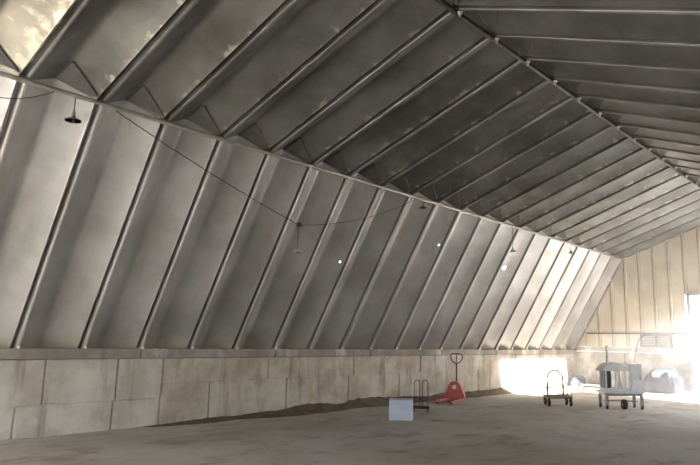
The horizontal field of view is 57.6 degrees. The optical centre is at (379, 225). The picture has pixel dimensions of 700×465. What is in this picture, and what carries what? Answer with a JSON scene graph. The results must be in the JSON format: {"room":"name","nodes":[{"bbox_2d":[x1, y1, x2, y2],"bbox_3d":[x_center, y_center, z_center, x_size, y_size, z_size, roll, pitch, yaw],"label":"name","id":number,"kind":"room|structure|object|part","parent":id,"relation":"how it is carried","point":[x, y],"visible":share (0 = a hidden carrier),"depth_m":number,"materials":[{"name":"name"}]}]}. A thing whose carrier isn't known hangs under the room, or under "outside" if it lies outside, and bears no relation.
{"room":"warehouse","nodes":[
{"label":"warehouse","id":0,"kind":"room"},
{"bbox_2d":[0,67,620,440],"bbox_3d":[-0.603,1.607,14.019,2.429,4.940,27.000,-8,-13,40],"label":"wall","id":1,"kind":"structure","parent":0,"point":[139,287],"depth_m":11.61,"materials":[{"name":"metal"}]},
{"bbox_3d":[-5.707,-0.245,8.104,2.268,3.582,1.000,-8,-13,40],"label":"wall panel","id":2,"kind":"part","parent":1,"relation":"part of","materials":[{"name":"grey metal"}]},
{"bbox_2d":[0,91,54,98],"bbox_3d":[-4.749,-1.727,7.662,0.012,0.309,1.612,-8,-13,40],"label":"cable","id":3,"kind":"object","parent":1,"relation":"hanging from","point":[53,91],"visible":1,"depth_m":8.01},
{"bbox_3d":[-5.060,-0.098,8.852,2.268,3.582,1.000,-8,-13,40],"label":"wall panel","id":4,"kind":"part","parent":1,"relation":"part of","materials":[{"name":"grey metal"}]},
{"bbox_2d":[64,98,81,123],"bbox_3d":[-4.061,-1.548,8.454,0.210,0.388,0.210,-8,-13,40],"label":"pendant lamp","id":5,"kind":"object","parent":1,"relation":"hanging from","point":[72,119],"visible":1,"depth_m":8.42,"materials":[{"name":"black metal"}]},
{"bbox_3d":[-4.063,-1.421,8.431,0.210,0.063,0.210,-8,-13,40],"label":"lamp shade","id":6,"kind":"part","parent":5,"relation":"part of","materials":[{"name":"black metal"}]},
{"bbox_3d":[-4.412,0.049,9.600,2.268,3.582,1.000,-8,-13,40],"label":"wall panel","id":7,"kind":"part","parent":1,"relation":"part of","materials":[{"name":"grey metal"}]},
{"bbox_3d":[-3.765,0.196,10.348,2.268,3.582,1.000,-8,-13,40],"label":"wall panel","id":8,"kind":"part","parent":1,"relation":"part of","materials":[{"name":"grey metal"}]},
{"bbox_3d":[-3.118,0.343,11.096,2.268,3.582,1.000,-8,-13,40],"label":"wall panel","id":9,"kind":"part","parent":1,"relation":"part of","materials":[{"name":"grey metal"}]},
{"bbox_2d":[116,111,296,223],"bbox_3d":[-2.542,-0.811,9.952,0.014,1.167,3.306,-9,-14,44],"label":"cable","id":10,"kind":"object","parent":1,"relation":"hanging from","point":[116,111],"visible":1,"depth_m":9.72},
{"bbox_3d":[-1.391,-0.023,11.003,0.090,0.080,0.090,-8,-13,40],"label":"junction box","id":11,"kind":"object","parent":10,"relation":"attached to","visible":0},
{"bbox_2d":[293,227,301,253],"bbox_3d":[-1.402,0.231,10.950,0.170,0.500,0.170,-8,-13,40],"label":"pendant lamp","id":12,"kind":"object","parent":11,"relation":"hanging from","point":[297,250],"visible":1,"depth_m":10.90,"materials":[{"name":"grey metal"}]},
{"bbox_3d":[-2.471,0.490,11.844,2.268,3.582,1.000,-8,-13,40],"label":"wall panel","id":13,"kind":"part","parent":1,"relation":"part of","materials":[{"name":"grey metal"}]},
{"bbox_3d":[-1.823,0.637,12.592,2.268,3.582,1.000,-8,-13,40],"label":"wall panel","id":14,"kind":"part","parent":1,"relation":"part of","materials":[{"name":"grey metal"}]},
{"bbox_2d":[0,71,623,259],"bbox_3d":[0.371,-0.752,13.627,0.077,0.110,26.980,-8,-13,40],"label":"trim","id":15,"kind":"structure","parent":1,"relation":"attached to","point":[3,74],"depth_m":10.47,"materials":[{"name":"metal"}]},
{"bbox_3d":[-1.176,0.784,13.340,2.268,3.582,1.000,-8,-13,40],"label":"wall panel","id":16,"kind":"part","parent":1,"relation":"part of","materials":[{"name":"grey metal"}]},
{"bbox_3d":[-0.529,0.931,14.088,2.268,3.582,1.000,-8,-13,40],"label":"wall panel","id":17,"kind":"part","parent":1,"relation":"part of","materials":[{"name":"grey metal"}]},
{"bbox_2d":[316,199,415,224],"bbox_3d":[-0.284,-0.306,12.563,0.012,1.182,3.694,-6,-13,36],"label":"cable","id":18,"kind":"object","parent":1,"relation":"hanging from","point":[414,199],"visible":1,"depth_m":12.59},
{"bbox_3d":[0.118,1.078,14.836,2.268,3.582,1.000,-8,-13,40],"label":"wall panel","id":19,"kind":"part","parent":1,"relation":"part of","materials":[{"name":"grey metal"}]},
{"bbox_3d":[0.766,1.225,15.584,2.268,3.582,1.000,-8,-13,40],"label":"wall panel","id":20,"kind":"part","parent":1,"relation":"part of","materials":[{"name":"grey metal"}]},
{"bbox_3d":[1.413,1.372,16.332,2.268,3.582,1.000,-8,-13,40],"label":"wall panel","id":21,"kind":"part","parent":1,"relation":"part of","materials":[{"name":"grey metal"}]},
{"bbox_3d":[2.060,1.519,17.080,2.268,3.582,1.000,-8,-13,40],"label":"wall panel","id":22,"kind":"part","parent":1,"relation":"part of","materials":[{"name":"grey metal"}]},
{"bbox_3d":[2.707,1.666,17.828,2.268,3.582,1.000,-8,-13,40],"label":"wall panel","id":23,"kind":"part","parent":1,"relation":"part of","materials":[{"name":"grey metal"}]},
{"bbox_3d":[3.355,1.813,18.576,2.268,3.582,1.000,-8,-13,40],"label":"wall panel","id":24,"kind":"part","parent":1,"relation":"part of","materials":[{"name":"grey metal"}]},
{"bbox_3d":[4.002,1.960,19.324,2.268,3.582,1.000,-8,-13,40],"label":"wall panel","id":25,"kind":"part","parent":1,"relation":"part of","materials":[{"name":"grey metal"}]},
{"bbox_3d":[4.649,2.107,20.072,2.268,3.582,1.000,-8,-13,40],"label":"wall panel","id":26,"kind":"part","parent":1,"relation":"part of","materials":[{"name":"grey metal"}]},
{"bbox_3d":[5.296,2.254,20.820,2.268,3.582,1.000,-8,-13,40],"label":"wall panel","id":27,"kind":"part","parent":1,"relation":"part of","materials":[{"name":"grey metal"}]},
{"bbox_3d":[5.944,2.401,21.568,2.268,3.582,1.000,-8,-13,40],"label":"wall panel","id":28,"kind":"part","parent":1,"relation":"part of","materials":[{"name":"grey metal"}]},
{"bbox_3d":[6.591,2.548,22.316,2.268,3.582,1.000,-8,-13,40],"label":"wall panel","id":29,"kind":"part","parent":1,"relation":"part of","materials":[{"name":"grey metal"}]},
{"bbox_3d":[7.238,2.695,23.064,2.268,3.582,1.000,-8,-13,40],"label":"wall panel","id":30,"kind":"part","parent":1,"relation":"part of","materials":[{"name":"grey metal"}]},
{"bbox_3d":[7.885,2.842,23.812,2.268,3.582,1.000,-8,-13,40],"label":"wall panel","id":31,"kind":"part","parent":1,"relation":"part of","materials":[{"name":"grey metal"}]},
{"bbox_2d":[0,0,699,257],"bbox_3d":[3.308,-1.941,11.332,8.030,1.647,27.000,-8,-13,40],"label":"ceiling","id":32,"kind":"structure","parent":0,"point":[408,95],"depth_m":9.98,"materials":[{"name":"metal"}]},
{"bbox_3d":[-4.659,-2.095,7.780,0.410,0.299,0.487,-8,-13,40],"label":"gusset plate","id":33,"kind":"part","parent":32,"relation":"part of","materials":[{"name":"metal"}]},
{"bbox_3d":[-3.400,-2.914,6.632,4.015,1.647,1.000,-8,-13,40],"label":"roof panel","id":34,"kind":"part","parent":32,"relation":"part of","materials":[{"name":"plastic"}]},
{"bbox_3d":[-4.012,-1.948,8.528,0.410,0.299,0.487,-8,-13,40],"label":"gusset plate","id":35,"kind":"part","parent":32,"relation":"part of","materials":[{"name":"metal"}]},
{"bbox_3d":[-2.752,-2.767,7.380,4.015,1.647,1.000,-8,-13,40],"label":"roof panel","id":36,"kind":"part","parent":32,"relation":"part of","materials":[{"name":"grey metal"}]},
{"bbox_3d":[-3.365,-1.801,9.276,0.410,0.299,0.487,-8,-13,40],"label":"gusset plate","id":37,"kind":"part","parent":32,"relation":"part of","materials":[{"name":"metal"}]},
{"bbox_3d":[-2.105,-2.620,8.128,4.015,1.647,1.000,-8,-13,40],"label":"roof panel","id":38,"kind":"part","parent":32,"relation":"part of","materials":[{"name":"grey metal"}]},
{"bbox_3d":[-2.718,-1.654,10.024,0.410,0.299,0.487,-8,-13,40],"label":"gusset plate","id":39,"kind":"part","parent":32,"relation":"part of","materials":[{"name":"metal"}]},
{"bbox_3d":[-2.070,-1.507,10.772,0.410,0.299,0.487,-8,-13,40],"label":"gusset plate","id":40,"kind":"part","parent":32,"relation":"part of","materials":[{"name":"metal"}]},
{"bbox_3d":[-1.458,-2.473,8.876,4.015,1.647,1.000,-8,-13,40],"label":"roof panel","id":41,"kind":"part","parent":32,"relation":"part of","materials":[{"name":"grey metal"}]},
{"bbox_3d":[-1.423,-1.360,11.520,0.410,0.299,0.487,-8,-13,40],"label":"gusset plate","id":42,"kind":"part","parent":32,"relation":"part of","materials":[{"name":"metal"}]},
{"bbox_3d":[-0.776,-1.213,12.268,0.410,0.299,0.487,-8,-13,40],"label":"gusset plate","id":43,"kind":"part","parent":32,"relation":"part of","materials":[{"name":"metal"}]},
{"bbox_3d":[-0.811,-2.326,9.624,4.015,1.647,1.000,-8,-13,40],"label":"roof panel","id":44,"kind":"part","parent":32,"relation":"part of","materials":[{"name":"grey metal"}]},
{"bbox_3d":[-0.129,-1.066,13.016,0.410,0.299,0.487,-8,-13,40],"label":"gusset plate","id":45,"kind":"part","parent":32,"relation":"part of","materials":[{"name":"metal"}]},
{"bbox_3d":[-0.164,-2.179,10.372,4.015,1.647,1.000,-8,-13,40],"label":"roof panel","id":46,"kind":"part","parent":32,"relation":"part of","materials":[{"name":"grey metal"}]},
{"bbox_3d":[0.519,-0.919,13.764,0.410,0.299,0.487,-8,-13,40],"label":"gusset plate","id":47,"kind":"part","parent":32,"relation":"part of","materials":[{"name":"metal"}]},
{"bbox_3d":[0.484,-2.032,11.120,4.015,1.647,1.000,-8,-13,40],"label":"roof panel","id":48,"kind":"part","parent":32,"relation":"part of","materials":[{"name":"grey metal"}]},
{"bbox_3d":[1.166,-0.772,14.512,0.410,0.299,0.487,-8,-13,40],"label":"gusset plate","id":49,"kind":"part","parent":32,"relation":"part of","materials":[{"name":"metal"}]},
{"bbox_3d":[1.131,-1.885,11.868,4.015,1.647,1.000,-8,-13,40],"label":"roof panel","id":50,"kind":"part","parent":32,"relation":"part of","materials":[{"name":"grey metal"}]},
{"bbox_3d":[1.813,-0.625,15.260,0.410,0.299,0.487,-8,-13,40],"label":"gusset plate","id":51,"kind":"part","parent":32,"relation":"part of","materials":[{"name":"metal"}]},
{"bbox_3d":[2.461,-0.478,16.008,0.410,0.299,0.487,-8,-13,40],"label":"gusset plate","id":52,"kind":"part","parent":32,"relation":"part of","materials":[{"name":"metal"}]},
{"bbox_3d":[1.778,-1.738,12.616,4.015,1.647,1.000,-8,-13,40],"label":"roof panel","id":53,"kind":"part","parent":32,"relation":"part of","materials":[{"name":"grey metal"}]},
{"bbox_3d":[1.652,-3.043,9.190,0.401,0.265,0.487,-8,-13,40],"label":"gusset plate","id":54,"kind":"part","parent":32,"relation":"part of","materials":[{"name":"metal"}]},
{"bbox_3d":[3.108,-0.331,16.756,0.410,0.299,0.487,-8,-13,40],"label":"gusset plate","id":55,"kind":"part","parent":32,"relation":"part of","materials":[{"name":"metal"}]},
{"bbox_3d":[2.425,-1.591,13.364,4.015,1.647,1.000,-8,-13,40],"label":"roof panel","id":56,"kind":"part","parent":32,"relation":"part of","materials":[{"name":"grey metal"}]},
{"bbox_3d":[3.755,-0.184,17.504,0.410,0.299,0.487,-8,-13,40],"label":"gusset plate","id":57,"kind":"part","parent":32,"relation":"part of","materials":[{"name":"metal"}]},
{"bbox_3d":[2.299,-2.896,9.938,0.401,0.265,0.487,-8,-13,40],"label":"gusset plate","id":58,"kind":"part","parent":32,"relation":"part of","materials":[{"name":"metal"}]},
{"bbox_3d":[3.073,-1.444,14.112,4.015,1.647,1.000,-8,-13,40],"label":"roof panel","id":59,"kind":"part","parent":32,"relation":"part of","materials":[{"name":"grey metal"}]},
{"bbox_3d":[4.402,-0.037,18.252,0.410,0.299,0.487,-8,-13,40],"label":"gusset plate","id":60,"kind":"part","parent":32,"relation":"part of","materials":[{"name":"metal"}]},
{"bbox_3d":[3.720,-1.297,14.860,4.015,1.647,1.000,-8,-13,40],"label":"roof panel","id":61,"kind":"part","parent":32,"relation":"part of","materials":[{"name":"grey metal"}]},
{"bbox_3d":[5.050,0.110,19.000,0.410,0.299,0.487,-8,-13,40],"label":"gusset plate","id":62,"kind":"part","parent":32,"relation":"part of","materials":[{"name":"metal"}]},
{"bbox_3d":[2.946,-2.749,10.685,0.401,0.265,0.487,-8,-13,40],"label":"gusset plate","id":63,"kind":"part","parent":32,"relation":"part of","materials":[{"name":"metal"}]},
{"bbox_3d":[5.697,0.257,19.747,0.410,0.299,0.487,-8,-13,40],"label":"gusset plate","id":64,"kind":"part","parent":32,"relation":"part of","materials":[{"name":"metal"}]},
{"bbox_3d":[4.367,-1.150,15.608,4.015,1.647,1.000,-8,-13,40],"label":"roof panel","id":65,"kind":"part","parent":32,"relation":"part of","materials":[{"name":"grey metal"}]},
{"bbox_2d":[434,0,699,187],"bbox_3d":[3.340,-2.427,11.400,0.130,0.103,26.960,-8,-13,40],"label":"trim","id":66,"kind":"structure","parent":32,"relation":"attached to","point":[442,3],"depth_m":10.88,"materials":[{"name":"metal"}]},
{"bbox_3d":[2.249,-2.732,7.056,4.015,1.647,1.000,-8,-13,40],"label":"roof panel","id":67,"kind":"part","parent":32,"relation":"part of","materials":[{"name":"grey metal"}]},
{"bbox_3d":[6.344,0.404,20.495,0.410,0.299,0.487,-8,-13,40],"label":"gusset plate","id":68,"kind":"part","parent":32,"relation":"part of","materials":[{"name":"metal"}]},
{"bbox_3d":[3.594,-2.602,11.433,0.401,0.265,0.487,-8,-13,40],"label":"gusset plate","id":69,"kind":"part","parent":32,"relation":"part of","materials":[{"name":"metal"}]},
{"bbox_3d":[2.896,-2.585,7.804,4.015,1.647,1.000,-8,-13,40],"label":"roof panel","id":70,"kind":"part","parent":32,"relation":"part of","materials":[{"name":"grey metal"}]},
{"bbox_3d":[5.014,-1.003,16.356,4.015,1.647,1.000,-8,-13,40],"label":"roof panel","id":71,"kind":"part","parent":32,"relation":"part of","materials":[{"name":"grey metal"}]},
{"bbox_3d":[5.662,-0.856,17.104,4.015,1.647,1.000,-8,-13,40],"label":"roof panel","id":72,"kind":"part","parent":32,"relation":"part of","materials":[{"name":"grey metal"}]},
{"bbox_3d":[3.543,-2.438,8.552,4.015,1.647,1.000,-8,-13,40],"label":"roof panel","id":73,"kind":"part","parent":32,"relation":"part of","materials":[{"name":"grey metal"}]},
{"bbox_3d":[4.241,-2.455,12.181,0.401,0.265,0.487,-8,-13,40],"label":"gusset plate","id":74,"kind":"part","parent":32,"relation":"part of","materials":[{"name":"metal"}]},
{"bbox_3d":[6.309,-0.709,17.852,4.015,1.647,1.000,-8,-13,40],"label":"roof panel","id":75,"kind":"part","parent":32,"relation":"part of","materials":[{"name":"grey metal"}]},
{"bbox_3d":[4.191,-2.291,9.300,4.015,1.647,1.000,-8,-13,40],"label":"roof panel","id":76,"kind":"part","parent":32,"relation":"part of","materials":[{"name":"grey metal"}]},
{"bbox_3d":[4.888,-2.308,12.929,0.401,0.265,0.487,-8,-13,40],"label":"gusset plate","id":77,"kind":"part","parent":32,"relation":"part of","materials":[{"name":"metal"}]},
{"bbox_3d":[6.956,-0.562,18.600,4.015,1.647,1.000,-8,-13,40],"label":"roof panel","id":78,"kind":"part","parent":32,"relation":"part of","materials":[{"name":"grey metal"}]},
{"bbox_3d":[4.838,-2.144,10.048,4.015,1.647,1.000,-8,-13,40],"label":"roof panel","id":79,"kind":"part","parent":32,"relation":"part of","materials":[{"name":"grey metal"}]},
{"bbox_3d":[7.604,-0.415,19.348,4.015,1.647,1.000,-8,-13,40],"label":"roof panel","id":80,"kind":"part","parent":32,"relation":"part of","materials":[{"name":"grey metal"}]},
{"bbox_3d":[5.535,-2.161,13.677,0.401,0.265,0.487,-8,-13,40],"label":"gusset plate","id":81,"kind":"part","parent":32,"relation":"part of","materials":[{"name":"metal"}]},
{"bbox_3d":[5.485,-1.997,10.796,4.015,1.647,1.000,-8,-13,40],"label":"roof panel","id":82,"kind":"part","parent":32,"relation":"part of","materials":[{"name":"grey metal"}]},
{"bbox_3d":[8.251,-0.268,20.096,4.015,1.647,1.000,-8,-13,40],"label":"roof panel","id":83,"kind":"part","parent":32,"relation":"part of","materials":[{"name":"grey metal"}]},
{"bbox_3d":[8.898,-0.121,20.844,4.015,1.647,1.000,-8,-13,40],"label":"roof panel","id":84,"kind":"part","parent":32,"relation":"part of","materials":[{"name":"grey metal"}]},
{"bbox_3d":[6.132,-1.850,11.544,4.015,1.647,1.000,-8,-13,40],"label":"roof panel","id":85,"kind":"part","parent":32,"relation":"part of","materials":[{"name":"grey metal"}]},
{"bbox_3d":[6.183,-2.014,14.425,0.401,0.265,0.487,-8,-13,40],"label":"gusset plate","id":86,"kind":"part","parent":32,"relation":"part of","materials":[{"name":"metal"}]},
{"bbox_3d":[9.545,0.026,21.592,4.015,1.647,1.000,-8,-13,40],"label":"roof panel","id":87,"kind":"part","parent":32,"relation":"part of","materials":[{"name":"grey metal"}]},
{"bbox_3d":[10.193,0.173,22.340,4.015,1.647,1.000,-8,-13,40],"label":"roof panel","id":88,"kind":"part","parent":32,"relation":"part of","materials":[{"name":"grey metal"}]},
{"bbox_3d":[6.780,-1.703,12.292,4.015,1.647,1.000,-8,-13,40],"label":"roof panel","id":89,"kind":"part","parent":32,"relation":"part of","materials":[{"name":"grey metal"}]},
{"bbox_3d":[7.427,-1.556,13.040,4.015,1.647,1.000,-8,-13,40],"label":"roof panel","id":90,"kind":"part","parent":32,"relation":"part of","materials":[{"name":"grey metal"}]},
{"bbox_3d":[8.074,-1.409,13.788,4.015,1.647,1.000,-8,-13,40],"label":"roof panel","id":91,"kind":"part","parent":32,"relation":"part of","materials":[{"name":"grey metal"}]},
{"bbox_3d":[8.721,-1.262,14.536,4.015,1.647,1.000,-8,-13,40],"label":"roof panel","id":92,"kind":"part","parent":32,"relation":"part of","materials":[{"name":"grey metal"}]},
{"bbox_3d":[9.369,-1.115,15.284,4.015,1.647,1.000,-8,-13,40],"label":"roof panel","id":93,"kind":"part","parent":32,"relation":"part of","materials":[{"name":"grey metal"}]},
{"bbox_3d":[10.016,-0.968,16.032,4.015,1.647,1.000,-8,-13,40],"label":"roof panel","id":94,"kind":"part","parent":32,"relation":"part of","materials":[{"name":"grey metal"}]},
{"bbox_2d":[0,385,699,464],"bbox_3d":[3.207,3.482,10.354,12.275,0.012,27.600,-8,-13,40],"label":"floor","id":95,"kind":"structure","parent":0,"point":[515,428],"depth_m":10.12,"materials":[{"name":"grey concrete"}]},
{"bbox_2d":[143,383,569,426],"bbox_3d":[1.527,4.518,16.809,0.649,0.212,16.450,-8,-13,40],"label":"soil","id":96,"kind":"object","parent":95,"relation":"on","point":[304,409],"visible":0.8,"depth_m":14.31,"materials":[{"name":"brown soil"}]},
{"bbox_2d":[389,398,412,420],"bbox_3d":[0.429,3.605,12.494,0.470,0.395,0.340,0,-10,5],"label":"cardboard box","id":97,"kind":"object","parent":95,"relation":"on","point":[401,409],"visible":1,"depth_m":12.33,"materials":[{"name":"white cardboard"}]},
{"bbox_2d":[413,380,428,412],"bbox_3d":[0.920,3.745,13.989,0.360,0.689,0.260,1,-10,3],"label":"stand","id":98,"kind":"object","parent":95,"relation":"on","point":[419,397],"visible":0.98,"depth_m":13.97,"materials":[{"name":"metal"}]},
{"bbox_2d":[413,397,428,408],"bbox_3d":[0.917,3.894,13.963,0.360,0.235,0.260,1,-10,3],"label":"tray","id":99,"kind":"object","parent":98,"relation":"on","point":[414,406],"depth_m":13.89,"materials":[{"name":"metal"}]},
{"bbox_2d":[432,353,465,403],"bbox_3d":[1.819,3.914,16.371,0.540,1.234,1.350,-3,-11,23],"label":"truck","id":100,"kind":"object","parent":95,"relation":"on","point":[455,392],"visible":1,"depth_m":16.64,"materials":[{"name":"red paint"}]},
{"bbox_2d":[543,369,572,405],"bbox_3d":[4.500,4.084,16.047,0.632,0.884,0.570,1,-10,0],"label":"trolley","id":101,"kind":"object","parent":95,"relation":"on","point":[552,396],"visible":1,"depth_m":16.09,"materials":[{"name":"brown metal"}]},
{"bbox_3d":[4.503,4.023,16.271,0.448,0.684,0.048,1,-10,0],"label":"arched handle","id":102,"kind":"part","parent":101,"relation":"part of","materials":[{"name":"metal"}]},
{"bbox_3d":[4.498,4.185,16.029,0.616,0.178,0.418,1,-10,0],"label":"rail","id":103,"kind":"part","parent":101,"relation":"part of","materials":[{"name":"metal"}]},
{"bbox_3d":[4.496,4.322,16.004,0.632,0.028,0.472,1,-10,0],"label":"frame","id":104,"kind":"part","parent":101,"relation":"part of","materials":[{"name":"metal"}]},
{"bbox_2d":[570,375,585,386],"bbox_3d":[7.347,5.720,23.418,0.544,0.386,0.629,-3,-11,23],"label":"sack","id":105,"kind":"object","parent":95,"relation":"on","point":[576,381],"visible":0.84,"depth_m":23.19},
{"bbox_2d":[581,384,599,390],"bbox_3d":[7.078,5.357,20.954,0.750,0.215,0.350,-5,-12,31],"label":"bench","id":106,"kind":"object","parent":95,"relation":"on","point":[584,385],"visible":0.56,"depth_m":21.00,"materials":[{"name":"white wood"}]},
{"bbox_3d":[7.080,5.266,20.971,0.750,0.030,0.350,-5,-12,31],"label":"seat","id":107,"kind":"part","parent":106,"relation":"part of","materials":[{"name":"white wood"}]},
{"bbox_2d":[596,389,644,409],"bbox_3d":[5.906,4.248,15.519,0.980,0.425,0.660,1,-10,0],"label":"wheeled cart","id":108,"kind":"object","parent":95,"relation":"on","point":[624,403],"visible":0.99,"depth_m":15.31,"materials":[{"name":"grey paint"}]},
{"bbox_3d":[5.487,4.311,15.784,0.070,0.260,0.070,1,-10,0],"label":"leg","id":109,"kind":"part","parent":108,"relation":"part of","materials":[{"name":"grey paint"}]},
{"bbox_3d":[5.484,4.226,15.312,0.070,0.260,0.070,1,-10,0],"label":"leg","id":110,"kind":"part","parent":108,"relation":"part of","materials":[{"name":"grey paint"}]},
{"bbox_2d":[596,346,628,390],"bbox_3d":[5.750,3.511,15.688,0.660,1.080,0.492,1,-10,0],"label":"machine","id":111,"kind":"object","parent":108,"relation":"on","point":[604,369],"visible":1,"depth_m":15.47,"materials":[{"name":"metal"}]},
{"bbox_3d":[5.515,3.708,15.456,0.035,0.500,0.035,1,-10,0],"label":"post","id":112,"kind":"part","parent":111,"relation":"part of","materials":[{"name":"grey metal"}]},
{"bbox_3d":[5.635,3.199,15.720,0.068,0.460,0.072,1,-10,0],"label":"upright post","id":113,"kind":"part","parent":111,"relation":"part of","materials":[{"name":"grey metal"}]},
{"bbox_3d":[5.625,3.774,15.636,0.120,0.420,0.160,1,-10,0],"label":"dark motor","id":114,"kind":"part","parent":111,"relation":"part of","materials":[{"name":"black metal"}]},
{"bbox_2d":[596,362,627,370],"bbox_3d":[5.745,3.476,15.695,0.650,0.210,0.470,1,-10,0],"label":"hood","id":115,"kind":"object","parent":111,"relation":"attached to","point":[607,366],"depth_m":15.47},
{"bbox_3d":[5.755,3.713,15.454,0.035,0.500,0.035,1,-10,0],"label":"post","id":116,"kind":"part","parent":111,"relation":"part of","materials":[{"name":"grey metal"}]},
{"bbox_3d":[5.974,3.716,15.452,0.035,0.500,0.035,1,-10,0],"label":"post","id":117,"kind":"part","parent":111,"relation":"part of","materials":[{"name":"grey metal"}]},
{"bbox_3d":[5.908,4.123,15.572,0.900,0.060,0.520,1,-10,0],"label":"frame","id":118,"kind":"part","parent":108,"relation":"part of","materials":[{"name":"grey paint"}]},
{"bbox_2d":[622,363,642,390],"bbox_3d":[6.246,3.729,15.651,0.310,0.636,0.482,1,-10,0],"label":"box","id":119,"kind":"object","parent":108,"relation":"on","point":[634,373],"visible":0.97,"depth_m":15.45,"materials":[{"name":"metal"}]},
{"bbox_3d":[6.245,3.698,15.436,0.250,0.560,0.012,1,-10,0],"label":"door","id":120,"kind":"part","parent":119,"relation":"part of","materials":[{"name":"grey metal"}]},
{"bbox_3d":[6.324,4.240,15.306,0.070,0.260,0.070,1,-10,0],"label":"leg","id":121,"kind":"part","parent":108,"relation":"part of","materials":[{"name":"grey paint"}]},
{"bbox_2d":[643,368,684,393],"bbox_3d":[9.525,5.183,21.427,1.332,0.815,1.366,-8,-13,40],"label":"heap","id":122,"kind":"object","parent":95,"relation":"on","point":[658,380],"visible":0.98,"depth_m":20.92,"materials":[{"name":"white"}]},
{"bbox_2d":[574,225,699,391],"bbox_3d":[12.114,2.488,21.124,12.495,6.188,0.530,-8,-13,40],"label":"wall","id":123,"kind":"structure","parent":0,"point":[646,294],"depth_m":22.92,"materials":[{"name":"metal"}]},
{"bbox_3d":[7.700,4.277,24.365,0.400,0.688,0.130,-8,-13,40],"label":"gable panel","id":124,"kind":"part","parent":123,"relation":"part of","materials":[{"name":"beige metal"}]},
{"bbox_3d":[8.059,3.793,24.150,0.520,1.576,0.130,-8,-13,40],"label":"gable panel","id":125,"kind":"part","parent":123,"relation":"part of","materials":[{"name":"beige metal"}]},
{"bbox_3d":[8.463,3.303,23.896,0.520,2.465,0.130,-8,-13,40],"label":"gable panel","id":126,"kind":"part","parent":123,"relation":"part of","materials":[{"name":"beige metal"}]},
{"bbox_3d":[8.867,2.814,23.642,0.520,3.354,0.130,-8,-13,40],"label":"gable panel","id":127,"kind":"part","parent":123,"relation":"part of","materials":[{"name":"beige metal"}]},
{"bbox_3d":[9.265,2.667,23.327,0.520,3.544,0.130,-8,-13,40],"label":"gable panel","id":128,"kind":"part","parent":123,"relation":"part of","materials":[{"name":"beige metal"}]},
{"bbox_3d":[9.251,3.902,22.990,3.620,0.050,0.030,-8,-13,40],"label":"girt rail","id":129,"kind":"part","parent":123,"relation":"part of","materials":[{"name":"metal"}]},
{"bbox_2d":[576,225,699,346],"bbox_3d":[11.993,1.825,21.085,11.667,4.757,0.070,-8,-13,40],"label":"trim","id":130,"kind":"structure","parent":123,"relation":"attached to","point":[617,269],"depth_m":23.75,"materials":[{"name":"grey paint"}]},
{"bbox_3d":[9.664,2.523,23.011,0.520,3.731,0.130,-8,-13,40],"label":"gable panel","id":131,"kind":"part","parent":123,"relation":"part of","materials":[{"name":"beige metal"}]},
{"bbox_2d":[640,334,672,347],"bbox_3d":[9.769,4.071,22.435,1.070,0.470,0.060,-8,-13,40],"label":"frame","id":132,"kind":"object","parent":123,"relation":"attached to","point":[670,335],"visible":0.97,"depth_m":22.39,"materials":[{"name":"metal"}]},
{"bbox_3d":[10.062,2.379,22.695,0.520,3.917,0.130,-8,-13,40],"label":"gable panel","id":133,"kind":"part","parent":123,"relation":"part of","materials":[{"name":"beige metal"}]},
{"bbox_3d":[10.459,2.234,22.379,0.520,4.104,0.130,-8,-13,40],"label":"gable panel","id":134,"kind":"part","parent":123,"relation":"part of","materials":[{"name":"beige metal"}]},
{"bbox_3d":[10.874,1.176,22.227,0.520,2.433,0.130,-8,-13,40],"label":"gable panel","id":135,"kind":"part","parent":123,"relation":"part of","materials":[{"name":"beige metal"}]},
{"bbox_2d":[685,291,699,391],"bbox_3d":[12.751,3.719,20.231,5.300,3.390,0.400,-8,-13,40],"label":"door frame","id":136,"kind":"structure","parent":123,"relation":"in","point":[691,328],"depth_m":21.80,"materials":[{"name":"grey paint"}]},
{"bbox_3d":[11.273,1.032,21.912,0.520,2.620,0.130,-8,-13,40],"label":"gable panel","id":137,"kind":"part","parent":123,"relation":"part of","materials":[{"name":"beige metal"}]},
{"bbox_2d":[633,334,658,363],"bbox_3d":[8.690,4.531,20.912,1.107,1.885,0.360,-8,-13,40],"label":"pipe","id":138,"kind":"object","parent":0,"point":[651,334],"visible":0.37,"depth_m":21.09,"materials":[{"name":"metal"}]},
{"label":"outside","id":139,"kind":"structure","parent":0,"visible":0},
{"bbox_2d":[697,359,699,391],"bbox_3d":[1.695,3.267,8.587,160.000,0.100,160.000,-8,-13,40],"label":"ground","id":140,"kind":"structure","parent":139,"point":[698,360],"depth_m":42.91,"materials":[{"name":"white"}]}
]}

